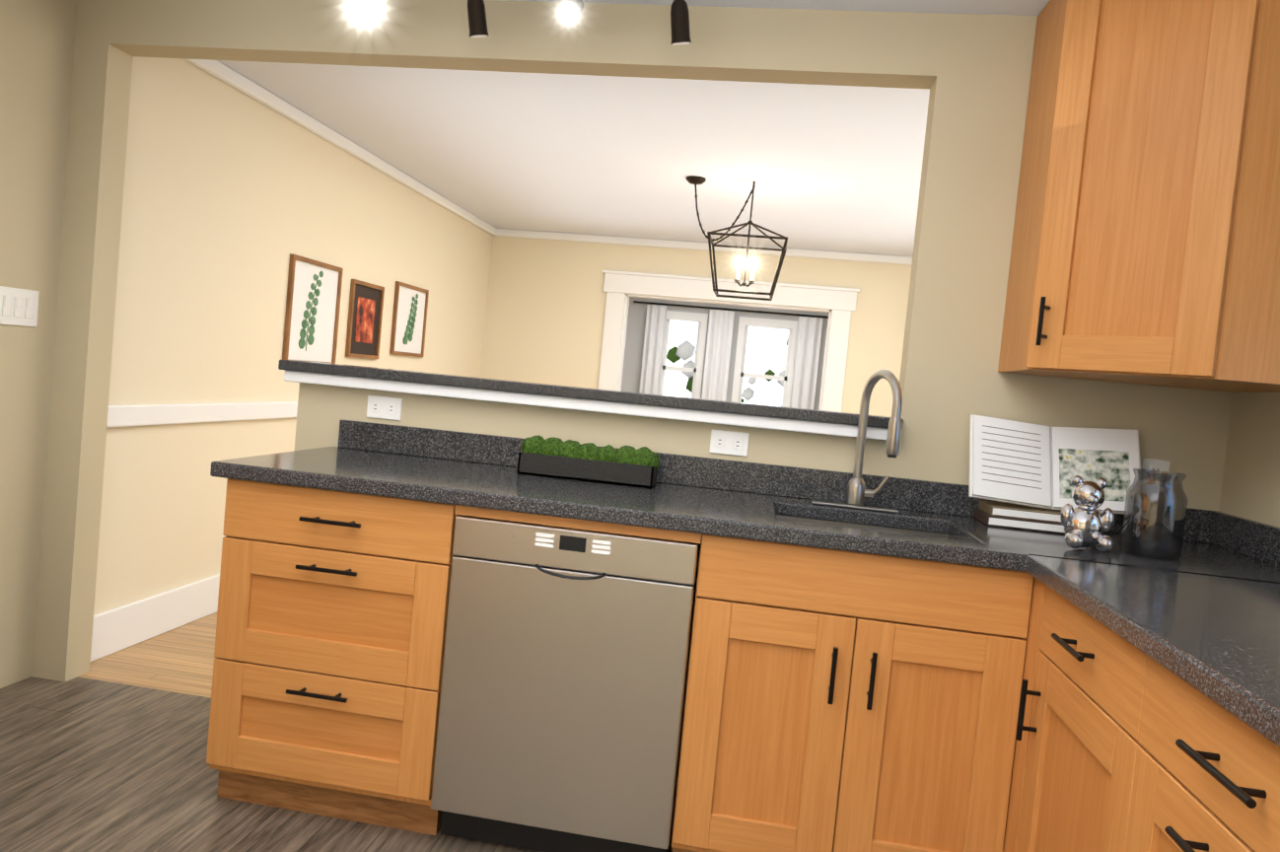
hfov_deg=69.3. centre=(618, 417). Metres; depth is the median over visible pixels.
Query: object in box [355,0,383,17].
track spotlight
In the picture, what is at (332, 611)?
base cabinet
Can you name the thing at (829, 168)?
ceiling
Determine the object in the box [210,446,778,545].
countertop
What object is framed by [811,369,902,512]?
faucet
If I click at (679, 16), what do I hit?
track spotlight
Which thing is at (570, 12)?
track spotlight
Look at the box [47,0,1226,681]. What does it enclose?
wall
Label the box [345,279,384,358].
picture frame
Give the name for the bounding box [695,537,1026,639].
false drawer front
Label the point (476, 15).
track spotlight
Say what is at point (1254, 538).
backsplash
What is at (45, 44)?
wall
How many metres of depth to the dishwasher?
2.25 m
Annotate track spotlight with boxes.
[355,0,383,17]
[467,0,489,38]
[558,0,583,24]
[670,0,691,45]
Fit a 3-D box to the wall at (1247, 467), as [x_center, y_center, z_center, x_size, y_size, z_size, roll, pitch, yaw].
[1.441,0.155,0.453,0.180,2.360,4.320,6,2,9]
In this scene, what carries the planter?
on the countertop at (705, 511)
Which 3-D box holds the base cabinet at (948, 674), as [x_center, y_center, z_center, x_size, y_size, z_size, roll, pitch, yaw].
[0.568,0.823,2.473,0.754,0.700,0.635,6,2,9]
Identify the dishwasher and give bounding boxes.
[430,514,701,851]
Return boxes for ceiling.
[217,0,1049,256]
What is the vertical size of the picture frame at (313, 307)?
0.540 m
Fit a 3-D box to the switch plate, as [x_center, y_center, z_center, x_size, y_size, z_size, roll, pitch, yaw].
[-1.945,-0.357,2.999,0.010,0.120,0.170,6,2,9]
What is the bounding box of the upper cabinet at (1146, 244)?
[997,0,1279,392]
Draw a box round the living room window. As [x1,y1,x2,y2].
[658,310,798,407]
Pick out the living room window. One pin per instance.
(745, 322)
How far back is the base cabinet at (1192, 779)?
1.29 m
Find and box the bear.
[1060,475,1114,551]
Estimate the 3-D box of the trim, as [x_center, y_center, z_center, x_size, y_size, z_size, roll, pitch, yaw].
[0.591,-0.125,5.232,4.250,2.360,4.620,6,2,9]
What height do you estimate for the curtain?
2.162 m
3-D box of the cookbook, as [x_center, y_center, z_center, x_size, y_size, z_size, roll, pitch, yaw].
[1.202,0.133,2.568,0.448,0.240,0.144,6,2,9]
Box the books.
[973,499,1065,533]
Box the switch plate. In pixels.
[0,285,39,327]
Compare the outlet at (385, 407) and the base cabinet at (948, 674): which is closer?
the base cabinet at (948, 674)
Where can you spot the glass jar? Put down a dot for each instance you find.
(1166, 517)
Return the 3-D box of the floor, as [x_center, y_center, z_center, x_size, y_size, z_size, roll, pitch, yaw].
[0.263,1.064,5.034,5.440,0.050,12.940,6,2,9]
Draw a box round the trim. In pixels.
[90,58,912,661]
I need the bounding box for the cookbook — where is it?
[968,414,1142,514]
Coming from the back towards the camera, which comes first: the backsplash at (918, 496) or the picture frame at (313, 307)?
the picture frame at (313, 307)
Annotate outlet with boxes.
[366,395,402,420]
[709,428,749,456]
[1140,458,1169,500]
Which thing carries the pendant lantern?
hanging from the ceiling
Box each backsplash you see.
[337,419,1211,565]
[1208,510,1279,565]
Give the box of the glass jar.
[1120,468,1187,560]
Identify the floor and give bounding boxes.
[0,612,672,851]
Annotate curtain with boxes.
[633,300,828,409]
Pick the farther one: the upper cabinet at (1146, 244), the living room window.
the living room window
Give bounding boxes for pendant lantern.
[686,175,787,300]
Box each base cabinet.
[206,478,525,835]
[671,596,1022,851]
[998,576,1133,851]
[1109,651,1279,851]
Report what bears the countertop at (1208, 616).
on the base cabinet at (1068, 737)
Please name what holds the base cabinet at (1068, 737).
on the floor
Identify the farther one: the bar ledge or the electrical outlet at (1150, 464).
the bar ledge
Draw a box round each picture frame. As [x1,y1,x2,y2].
[282,253,343,363]
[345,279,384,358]
[389,281,428,356]
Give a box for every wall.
[0,0,94,688]
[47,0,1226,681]
[1210,391,1279,527]
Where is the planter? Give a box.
[516,434,660,488]
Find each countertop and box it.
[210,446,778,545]
[935,513,1279,754]
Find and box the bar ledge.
[278,359,903,440]
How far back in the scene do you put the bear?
2.21 m
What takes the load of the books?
on the countertop at (1208, 616)

